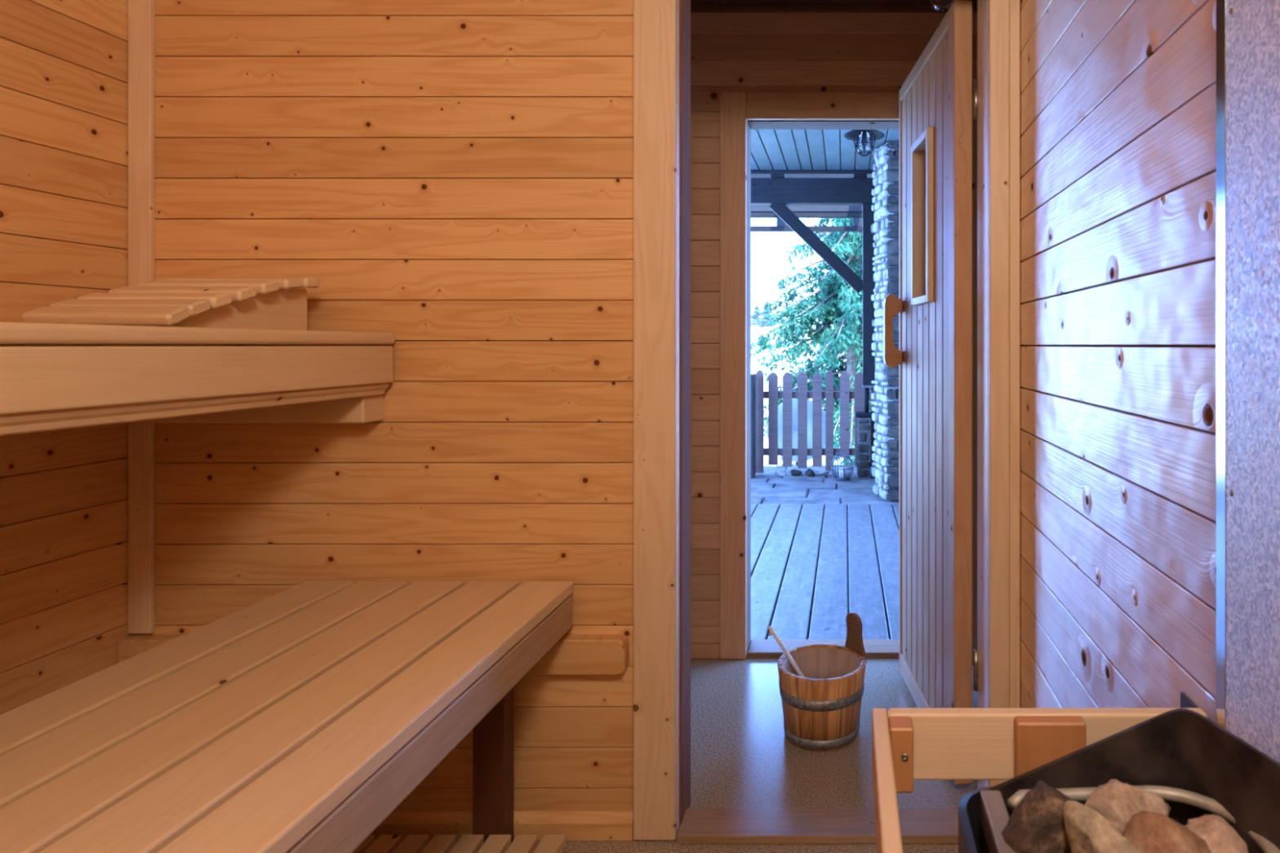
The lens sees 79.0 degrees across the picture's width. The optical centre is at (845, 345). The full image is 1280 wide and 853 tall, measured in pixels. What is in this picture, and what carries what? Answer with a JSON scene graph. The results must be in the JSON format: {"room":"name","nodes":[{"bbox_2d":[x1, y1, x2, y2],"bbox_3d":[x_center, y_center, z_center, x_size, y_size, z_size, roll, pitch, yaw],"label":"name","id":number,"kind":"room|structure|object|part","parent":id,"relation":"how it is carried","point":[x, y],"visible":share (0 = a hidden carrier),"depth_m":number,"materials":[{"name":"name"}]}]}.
{"room":"sauna","nodes":[
{"label":"sauna","id":0,"kind":"room"},
{"bbox_2d":[0,0,132,715],"bbox_3d":[-1.555,-0.065,0.243,0.100,2.200,2.687,0,0,0],"label":"wall","id":1,"kind":"structure","parent":0,"point":[64,64],"depth_m":1.42,"materials":[{"name":"brown wood"}]},
{"bbox_2d":[0,321,395,435],"bbox_3d":[-1.219,0.039,0.475,0.562,0.130,2.150,0,0,0],"label":"bench","id":2,"kind":"object","parent":1,"relation":"attached to","point":[54,376],"visible":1,"depth_m":1.04,"materials":[{"name":"brown wood"}]},
{"bbox_2d":[22,277,319,330],"bbox_3d":[-1.173,-0.081,1.332,0.234,0.109,0.345,0,0,0],"label":"headrest cover","id":3,"kind":"object","parent":2,"relation":"on","point":[244,303],"visible":0.98,"depth_m":1.29,"materials":[{"name":"brown wood"}]},
{"bbox_3d":[-1.100,-0.070,1.345,0.020,0.088,0.319,0,0,0],"label":"panel","id":4,"kind":"part","parent":3,"relation":"part of","materials":[{"name":"brown wood"}]},
{"bbox_3d":[-0.973,0.091,0.473,0.045,0.025,2.146,0,0,0],"label":"moulding","id":5,"kind":"part","parent":2,"relation":"part of","materials":[{"name":"brown wood"}]},
{"bbox_2d":[132,0,1024,825],"bbox_3d":[-0.350,-0.115,1.629,2.700,2.300,0.123,0,0,0],"label":"wall","id":6,"kind":"structure","parent":0,"point":[454,179],"depth_m":1.57,"materials":[{"name":"brown wood"}]},
{"bbox_2d":[128,0,155,633],"bbox_3d":[-1.479,-0.203,1.561,0.048,1.615,0.012,0,0,0],"label":"trim","id":7,"kind":"structure","parent":6,"relation":"attached to","point":[141,13],"depth_m":1.55,"materials":[{"name":"brown wood"}]},
{"bbox_2d":[125,395,383,422],"bbox_3d":[-1.236,0.131,1.532,0.528,0.054,0.070,0,0,0],"label":"bearer","id":8,"kind":"object","parent":6,"relation":"attached to","point":[371,408],"visible":0.49,"depth_m":1.50,"materials":[{"name":"brown wood"}]},
{"bbox_2d":[118,634,629,675],"bbox_3d":[-0.979,0.646,1.550,1.045,0.073,0.034,0,0,0],"label":"batten","id":9,"kind":"object","parent":6,"relation":"attached to","point":[573,654],"visible":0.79,"depth_m":1.53,"materials":[{"name":"brown wood"}]},
{"bbox_2d":[369,811,633,840],"bbox_3d":[-0.970,1.008,1.558,1.050,0.051,0.018,0,0,0],"label":"baseboard","id":10,"kind":"structure","parent":6,"relation":"attached to","point":[575,825],"depth_m":1.55,"materials":[{"name":"brown wood"}]},
{"bbox_2d":[633,0,677,840],"bbox_3d":[-0.398,0.014,1.556,0.090,2.038,0.022,0,0,0],"label":"door frame","id":11,"kind":"structure","parent":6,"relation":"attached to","point":[655,21],"depth_m":1.54,"materials":[{"name":"brown wood"}]},
{"bbox_2d":[677,0,679,832],"bbox_3d":[-0.362,0.099,1.630,0.019,1.868,0.126,0,0,0],"label":"door frame","id":12,"kind":"structure","parent":6,"relation":"attached to","point":[678,1],"depth_m":1.57,"materials":[{"name":"brown wood"}]},
{"bbox_2d":[883,0,977,785],"bbox_3d":[0.210,0.108,1.994,0.151,1.798,0.630,0,0,-4],"label":"door","id":13,"kind":"structure","parent":6,"relation":"in","point":[934,303],"depth_m":1.87,"materials":[{"name":"brown wood"}]},
{"bbox_3d":[0.144,-0.043,2.270,0.053,0.227,0.032,0,0,-8],"label":"handle","id":14,"kind":"part","parent":13,"relation":"part of","materials":[{"name":"orange wood"}]},
{"bbox_3d":[0.226,0.978,2.020,0.043,0.058,0.541,0,0,-8],"label":"rail","id":15,"kind":"part","parent":13,"relation":"part of","materials":[{"name":"brown wood"}]},
{"bbox_3d":[0.226,-0.771,2.020,0.043,0.040,0.541,0,0,-8],"label":"rail","id":16,"kind":"part","parent":13,"relation":"part of","materials":[{"name":"brown wood"}]},
{"bbox_3d":[0.228,0.099,2.020,0.036,1.699,0.537,0,0,-8],"label":"plank panel","id":17,"kind":"part","parent":13,"relation":"part of","materials":[{"name":"brown wood"}]},
{"bbox_2d":[977,0,987,788],"bbox_3d":[0.310,0.099,1.631,0.020,1.868,0.125,0,0,0],"label":"door frame","id":18,"kind":"structure","parent":6,"relation":"attached to","point":[982,5],"depth_m":1.63,"materials":[{"name":"brown wood"}]},
{"bbox_2d":[987,0,1009,786],"bbox_3d":[0.321,0.014,1.556,0.042,2.038,0.022,0,0,0],"label":"door frame","id":19,"kind":"structure","parent":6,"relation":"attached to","point":[998,11],"depth_m":1.54,"materials":[{"name":"brown wood"}]},
{"bbox_2d":[1009,0,1020,707],"bbox_3d":[0.354,0.014,1.559,0.022,2.038,0.016,0,0,0],"label":"trim","id":20,"kind":"structure","parent":6,"relation":"attached to","point":[1015,5],"depth_m":1.55,"materials":[{"name":"brown wood"}]},
{"bbox_2d":[401,657,977,852],"bbox_3d":[-0.350,1.085,0.630,2.700,0.100,3.660,0,0,0],"label":"floor","id":21,"kind":"structure","parent":0,"point":[742,757],"depth_m":1.83,"materials":[{"name":"concrete"}]},
{"bbox_2d":[0,581,573,852],"bbox_3d":[-0.848,0.762,0.474,0.564,0.543,2.148,0,0,0],"label":"bench","id":22,"kind":"object","parent":21,"relation":"on","point":[299,718],"visible":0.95,"depth_m":1.00,"materials":[{"name":"brown wood"}]},
{"bbox_3d":[-0.715,0.810,1.508,0.063,0.448,0.045,0,0,0],"label":"leg","id":23,"kind":"part","parent":22,"relation":"part of","materials":[{"name":"brown wood"}]},
{"bbox_2d":[352,835,565,852],"bbox_3d":[-0.797,1.006,0.917,0.479,0.057,1.134,0,0,0],"label":"duckboard","id":24,"kind":"object","parent":21,"relation":"on","point":[384,843],"visible":0.82,"depth_m":1.46,"materials":[{"name":"brown wood"}]},
{"bbox_2d":[676,808,958,844],"bbox_3d":[-0.026,1.026,1.585,0.648,0.017,0.093,0,0,0],"label":"threshold","id":25,"kind":"object","parent":21,"relation":"on","point":[698,826],"visible":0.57,"depth_m":1.57,"materials":[{"name":"brown wood"}]},
{"bbox_2d":[777,612,866,751],"bbox_3d":[-0.062,0.886,1.986,0.240,0.296,0.237,0,0,0],"label":"wooden bucket","id":26,"kind":"object","parent":21,"relation":"on","point":[821,708],"visible":1,"depth_m":1.91,"materials":[{"name":"brown wood"}]},
{"bbox_2d":[767,625,804,677],"bbox_3d":[-0.115,0.869,1.990,0.190,0.240,0.064,0,0,0],"label":"ladle","id":27,"kind":"object","parent":26,"relation":"in","point":[771,631],"visible":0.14,"depth_m":1.98,"materials":[{"name":"beige wood"}]},
{"bbox_3d":[0.025,0.802,2.050,0.018,0.127,0.092,0,0,-36],"label":"stave handle","id":28,"kind":"part","parent":26,"relation":"part of","materials":[{"name":"brown wood"}]},
{"bbox_2d":[958,708,1279,852],"bbox_3d":[0.208,0.668,0.404,0.234,0.734,0.448,0,0,0],"label":"heater","id":29,"kind":"object","parent":21,"relation":"on","point":[1198,767],"depth_m":0.57,"materials":[{"name":"black metal"}]},
{"bbox_3d":[0.208,0.663,0.404,0.234,0.584,0.448,0,0,0],"label":"casing","id":30,"kind":"part","parent":29,"relation":"part of","materials":[{"name":"black metal"}]},
{"bbox_3d":[0.120,0.382,0.411,0.018,0.026,0.413,0,0,0],"label":"plate","id":31,"kind":"part","parent":29,"relation":"part of","materials":[{"name":"grey metal"}]},
{"bbox_3d":[0.149,0.366,0.565,0.066,0.060,0.042,0,0,-20],"label":"heater stone","id":32,"kind":"part","parent":29,"relation":"part of","materials":[{"name":"brown stone"}]},
{"bbox_3d":[0.185,0.367,0.524,0.029,0.065,0.071,0,0,-29],"label":"heater stone","id":33,"kind":"part","parent":29,"relation":"part of","materials":[{"name":"beige stone"}]},
{"bbox_3d":[0.219,0.356,0.570,0.056,0.047,0.050,0,0,42],"label":"heater stone","id":34,"kind":"part","parent":29,"relation":"part of","materials":[{"name":"beige stone"}]},
{"bbox_3d":[0.224,0.359,0.527,0.058,0.057,0.050,0,0,-7],"label":"heater stone","id":35,"kind":"part","parent":29,"relation":"part of","materials":[{"name":"brown stone"}]},
{"bbox_3d":[0.278,0.378,0.549,0.048,0.045,0.052,0,0,-11],"label":"heater stone","id":36,"kind":"part","parent":29,"relation":"part of","materials":[{"name":"beige stone"}]},
{"bbox_2d":[751,128,898,169],"bbox_3d":[0.011,-1.430,4.225,3.322,0.070,3.450,0,0,0],"label":"ceiling","id":37,"kind":"structure","parent":0,"point":[777,149],"depth_m":5.33,"materials":[{"name":"wood"}]},
{"bbox_2d":[844,129,884,156],"bbox_3d":[0.105,-1.218,4.100,0.224,0.354,0.224,0,0,0],"label":"lamp","id":38,"kind":"object","parent":37,"relation":"hanging from","point":[864,137],"visible":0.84,"depth_m":4.08,"materials":[{"name":"metal"}]},
{"bbox_3d":[0.105,-1.183,4.100,0.224,0.055,0.224,0,0,0],"label":"lamp shade","id":39,"kind":"part","parent":38,"relation":"part of","materials":[{"name":"metal"}]},
{"bbox_3d":[0.105,-1.121,4.100,0.076,0.117,0.076,0,0,0],"label":"glass","id":40,"kind":"part","parent":38,"relation":"part of","materials":[{"name":"white"}]},
{"bbox_2d":[690,12,977,657],"bbox_3d":[-0.200,-0.215,2.510,2.300,2.700,0.100,0,0,0],"label":"wall","id":41,"kind":"structure","parent":0,"point":[731,51],"depth_m":2.46,"materials":[{"name":"brown wood"}]},
{"bbox_2d":[690,643,719,658],"bbox_3d":[-0.832,1.010,2.453,0.836,0.049,0.014,0,0,0],"label":"baseboard","id":42,"kind":"structure","parent":41,"relation":"attached to","point":[698,651],"depth_m":2.45,"materials":[{"name":"brown wood"}]},
{"bbox_2d":[746,639,898,657],"bbox_3d":[0.013,1.056,2.513,0.678,0.078,0.115,0,0,0],"label":"threshold","id":43,"kind":"object","parent":41,"relation":"attached to","point":[757,648],"visible":0.22,"depth_m":2.51,"materials":[{"name":"brown wood"}]},
{"bbox_2d":[690,4,977,12],"bbox_3d":[-0.225,-1.111,2.450,2.050,0.022,0.020,0,0,0],"label":"trim","id":44,"kind":"structure","parent":41,"relation":"attached to","point":[694,7],"depth_m":2.44,"materials":[{"name":"brown wood"}]},
{"bbox_2d":[720,91,977,659],"bbox_3d":[0.013,0.101,2.505,0.852,1.868,0.130,0,0,0],"label":"door frame","id":45,"kind":"structure","parent":41,"relation":"attached to","point":[733,120],"depth_m":2.44,"materials":[{"name":"brown wood"}]},
{"bbox_2d":[690,0,977,4],"bbox_3d":[-0.200,-1.194,2.050,2.200,0.142,0.900,0,0,0],"label":"ceiling","id":46,"kind":"structure","parent":0,"point":[692,2],"depth_m":2.43,"materials":[{"name":"brown wood"}]},
{"bbox_2d":[929,0,954,13],"bbox_3d":[0.270,-1.024,2.060,0.090,0.197,0.090,0,0,0],"label":"lamp","id":47,"kind":"object","parent":46,"relation":"attached to","point":[940,6],"visible":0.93,"depth_m":2.04,"materials":[{"name":"metal"}]},
{"bbox_2d":[1020,0,1216,723],"bbox_3d":[0.416,-0.065,0.243,0.100,2.200,2.687,0,0,0],"label":"wall","id":48,"kind":"structure","parent":0,"point":[1118,97],"depth_m":1.02,"materials":[{"name":"brown wood"}]},
{"bbox_2d":[871,707,1208,852],"bbox_3d":[0.189,0.397,0.427,0.326,0.077,0.615,0,0,0],"label":"guard rail","id":49,"kind":"object","parent":48,"relation":"attached to","point":[909,744],"visible":0.77,"depth_m":0.72,"materials":[{"name":"brown wood"}]},
{"bbox_3d":[0.034,0.391,0.427,0.015,0.065,0.615,0,0,0],"label":"rail","id":50,"kind":"part","parent":49,"relation":"part of","materials":[{"name":"brown wood"}]},
{"bbox_3d":[0.197,0.391,0.728,0.311,0.065,0.015,0,0,0],"label":"rail","id":51,"kind":"part","parent":49,"relation":"part of","materials":[{"name":"brown wood"}]},
{"bbox_2d":[1180,692,1210,719],"bbox_3d":[0.364,0.445,0.772,0.004,0.140,0.061,0,0,0],"label":"wall plate","id":52,"kind":"object","parent":48,"relation":"attached to","point":[1185,702],"visible":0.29,"depth_m":0.79,"materials":[{"name":"grey metal"}]},
{"bbox_2d":[1216,0,1279,763],"bbox_3d":[0.339,-0.276,0.506,0.004,1.278,0.410,0,0,5],"label":"shield","id":53,"kind":"object","parent":48,"relation":"attached to","point":[1248,31],"visible":0.94,"depth_m":0.64,"materials":[{"name":"metal"}]},
{"label":"outside","id":54,"kind":"structure","parent":0,"visible":0},
{"bbox_2d":[751,322,854,466],"bbox_3d":[0.000,-0.630,38.315,114.000,4.573,63.370,0,0,0],"label":"meadow","id":55,"kind":"structure","parent":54,"point":[756,331],"depth_m":26.77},
{"bbox_2d":[751,305,761,325],"bbox_3d":[-7.843,-2.482,65.946,1.681,2.202,1.600,0,0,0],"label":"conifer","id":56,"kind":"object","parent":55,"relation":"on","point":[755,317],"visible":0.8,"depth_m":65.86,"materials":[{"name":"green plant"}]},
{"bbox_2d":[756,302,777,327],"bbox_3d":[-6.475,-2.346,61.150,1.875,2.520,1.481,0,0,0],"label":"conifer","id":57,"kind":"object","parent":55,"relation":"on","point":[763,322],"visible":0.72,"depth_m":60.85,"materials":[{"name":"green plant"}]},
{"bbox_2d":[777,304,791,324],"bbox_3d":[-5.090,-2.572,65.061,1.804,2.206,1.560,0,0,0],"label":"conifer","id":58,"kind":"object","parent":55,"relation":"on","point":[786,320],"visible":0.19,"depth_m":64.80,"materials":[{"name":"green plant"}]},
{"bbox_2d":[766,398,825,465],"bbox_3d":[-0.465,0.993,7.395,0.630,0.924,0.191,0,0,0],"label":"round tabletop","id":59,"kind":"object","parent":55,"relation":"on","point":[794,400],"visible":0.26,"depth_m":7.37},
{"bbox_2d":[751,217,870,465],"bbox_3d":[0.266,-1.579,10.949,3.507,7.172,3.512,0,0,-21],"label":"tree","id":60,"kind":"object","parent":55,"relation":"on","point":[837,306],"visible":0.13,"depth_m":10.42,"materials":[{"name":"green leaves"},{"name":"bark"}]},
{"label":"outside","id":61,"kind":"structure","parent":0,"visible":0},
{"bbox_2d":[751,465,898,508],"bbox_3d":[-0.037,1.123,5.803,3.673,0.124,1.635,0,0,0],"label":"stone paving","id":62,"kind":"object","parent":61,"point":[766,487],"visible":0.27,"depth_m":5.50,"materials":[{"name":"grey stone"}]},
{"bbox_2d":[751,373,755,478],"bbox_3d":[-0.756,0.650,6.025,0.037,0.830,0.190,0,0,0],"label":"board","id":63,"kind":"object","parent":62,"relation":"on","point":[753,375],"visible":0.72,"depth_m":5.93,"materials":[{"name":"wood"}]},
{"bbox_2d":[773,469,786,476],"bbox_3d":[-0.528,1.044,6.056,0.097,0.056,0.072,0,0,-17],"label":"stone","id":64,"kind":"object","parent":62,"relation":"on","point":[779,473],"visible":1,"depth_m":6.04,"materials":[{"name":"grey stone"}]},
{"bbox_2d":[790,469,802,475],"bbox_3d":[-0.401,1.042,6.066,0.092,0.051,0.102,0,0,-16],"label":"stone","id":65,"kind":"object","parent":62,"relation":"on","point":[793,472],"visible":1,"depth_m":6.04,"materials":[{"name":"grey stone"}]},
{"bbox_2d":[804,468,815,476],"bbox_3d":[-0.286,1.041,6.059,0.078,0.071,0.122,0,0,-18],"label":"stone","id":66,"kind":"object","parent":62,"relation":"on","point":[809,472],"visible":0.99,"depth_m":6.01,"materials":[{"name":"grey stone"}]},
{"bbox_2d":[755,369,875,472],"bbox_3d":[-0.450,0.632,6.189,1.500,0.856,0.061,0,0,0],"label":"picket fence","id":67,"kind":"object","parent":62,"relation":"on","point":[772,394],"visible":0.52,"depth_m":6.16,"materials":[{"name":"brown wood"}]},
{"bbox_3d":[-0.450,0.890,6.201,1.500,0.060,0.038,0,0,0],"label":"fence rail","id":68,"kind":"part","parent":67,"relation":"part of","materials":[{"name":"brown wood"}]},
{"bbox_3d":[-0.450,0.415,6.201,1.500,0.060,0.038,0,0,0],"label":"fence rail","id":69,"kind":"part","parent":67,"relation":"part of","materials":[{"name":"brown wood"}]},
{"bbox_2d":[817,471,827,475],"bbox_3d":[-0.187,1.051,6.062,0.080,0.046,0.065,0,0,25],"label":"stone","id":70,"kind":"object","parent":62,"relation":"on","point":[822,473],"visible":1,"depth_m":6.04,"materials":[{"name":"grey stone"}]},
{"bbox_2d":[831,452,853,479],"bbox_3d":[-0.025,0.956,5.900,0.182,0.211,0.182,0,0,0],"label":"wire lantern","id":71,"kind":"object","parent":62,"relation":"on","point":[841,475],"visible":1,"depth_m":5.87,"materials":[{"name":"metal"}]},
{"bbox_2d":[839,467,844,477],"bbox_3d":[-0.025,1.011,5.900,0.048,0.076,0.047,0,0,0],"label":"candle","id":72,"kind":"object","parent":71,"relation":"on","point":[842,470],"depth_m":5.88,"materials":[{"name":"white wax"}]},
{"bbox_2d":[856,417,871,478],"bbox_3d":[0.146,0.849,6.068,0.119,0.532,0.264,0,0,0],"label":"stone pillar","id":73,"kind":"structure","parent":62,"relation":"on","point":[863,424],"depth_m":5.95,"materials":[{"name":"grey stone"}]},
{"bbox_2d":[769,203,875,417],"bbox_3d":[-0.172,-0.304,6.030,0.883,1.768,0.160,0,0,0],"label":"porch post","id":74,"kind":"object","parent":73,"relation":"on","point":[786,215],"visible":0.79,"depth_m":5.99,"materials":[{"name":"wood"}]},
{"bbox_2d":[751,177,875,204],"bbox_3d":[-0.620,-1.248,6.030,1.960,0.206,0.100,0,0,0],"label":"beam","id":75,"kind":"structure","parent":74,"relation":"on","point":[764,190],"depth_m":5.98,"materials":[{"name":"wood"}]},
{"bbox_2d":[770,173,786,177],"bbox_3d":[-0.545,-1.378,6.272,0.110,0.054,0.655,0,0,0],"label":"joist","id":76,"kind":"object","parent":75,"relation":"on","point":[771,175],"visible":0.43,"depth_m":5.95,"materials":[{"name":"wood"}]},
{"bbox_2d":[853,173,866,177],"bbox_3d":[0.120,-1.378,6.272,0.110,0.054,0.655,0,0,0],"label":"joist","id":77,"kind":"object","parent":75,"relation":"on","point":[854,175],"visible":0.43,"depth_m":5.95,"materials":[{"name":"wood"}]},
{"bbox_3d":[0.175,0.562,6.030,0.190,0.035,0.160,0,0,0],"label":"plate","id":78,"kind":"part","parent":74,"relation":"part of","materials":[{"name":"metal"}]},
{"bbox_3d":[0.215,0.450,6.030,0.015,0.230,0.015,0,0,-22],"label":"steel rod","id":79,"kind":"part","parent":74,"relation":"part of","materials":[{"name":"metal"}]},
{"bbox_2d":[871,142,898,501],"bbox_3d":[0.568,-0.138,6.113,0.765,2.505,2.174,0,0,0],"label":"stone pillar","id":80,"kind":"structure","parent":62,"relation":"on","point":[885,228],"depth_m":5.08,"materials":[{"name":"grey stone"}]},
{"bbox_2d":[751,204,862,231],"bbox_3d":[-0.675,-1.173,6.760,1.850,0.275,0.080,0,0,0],"label":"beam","id":81,"kind":"structure","parent":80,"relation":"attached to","point":[855,211],"depth_m":6.73,"materials":[{"name":"wood"}]},
{"bbox_3d":[-0.675,-1.058,6.760,1.850,0.045,0.060,0,0,0],"label":"rail","id":82,"kind":"part","parent":81,"relation":"part of","materials":[{"name":"wood"}]},
{"bbox_2d":[751,173,871,177],"bbox_3d":[-0.645,-1.498,6.625,2.010,0.175,0.030,0,0,0],"label":"trim","id":83,"kind":"structure","parent":80,"relation":"attached to","point":[752,175],"depth_m":6.61,"materials":[{"name":"wood"}]},
{"bbox_2d":[751,167,875,173],"bbox_3d":[-0.675,-1.391,5.921,1.950,0.042,0.038,0,0,0],"label":"trim","id":84,"kind":"structure","parent":80,"relation":"attached to","point":[753,171],"depth_m":5.90,"materials":[{"name":"wood"}]},
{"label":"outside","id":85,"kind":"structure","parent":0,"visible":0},
{"bbox_2d":[751,503,898,639],"bbox_3d":[0.000,1.110,3.772,3.200,0.090,2.415,0,0,0],"label":"deck","id":86,"kind":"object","parent":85,"point":[813,566],"visible":0.23,"depth_m":3.52,"materials":[{"name":"grey wood"}]}
]}

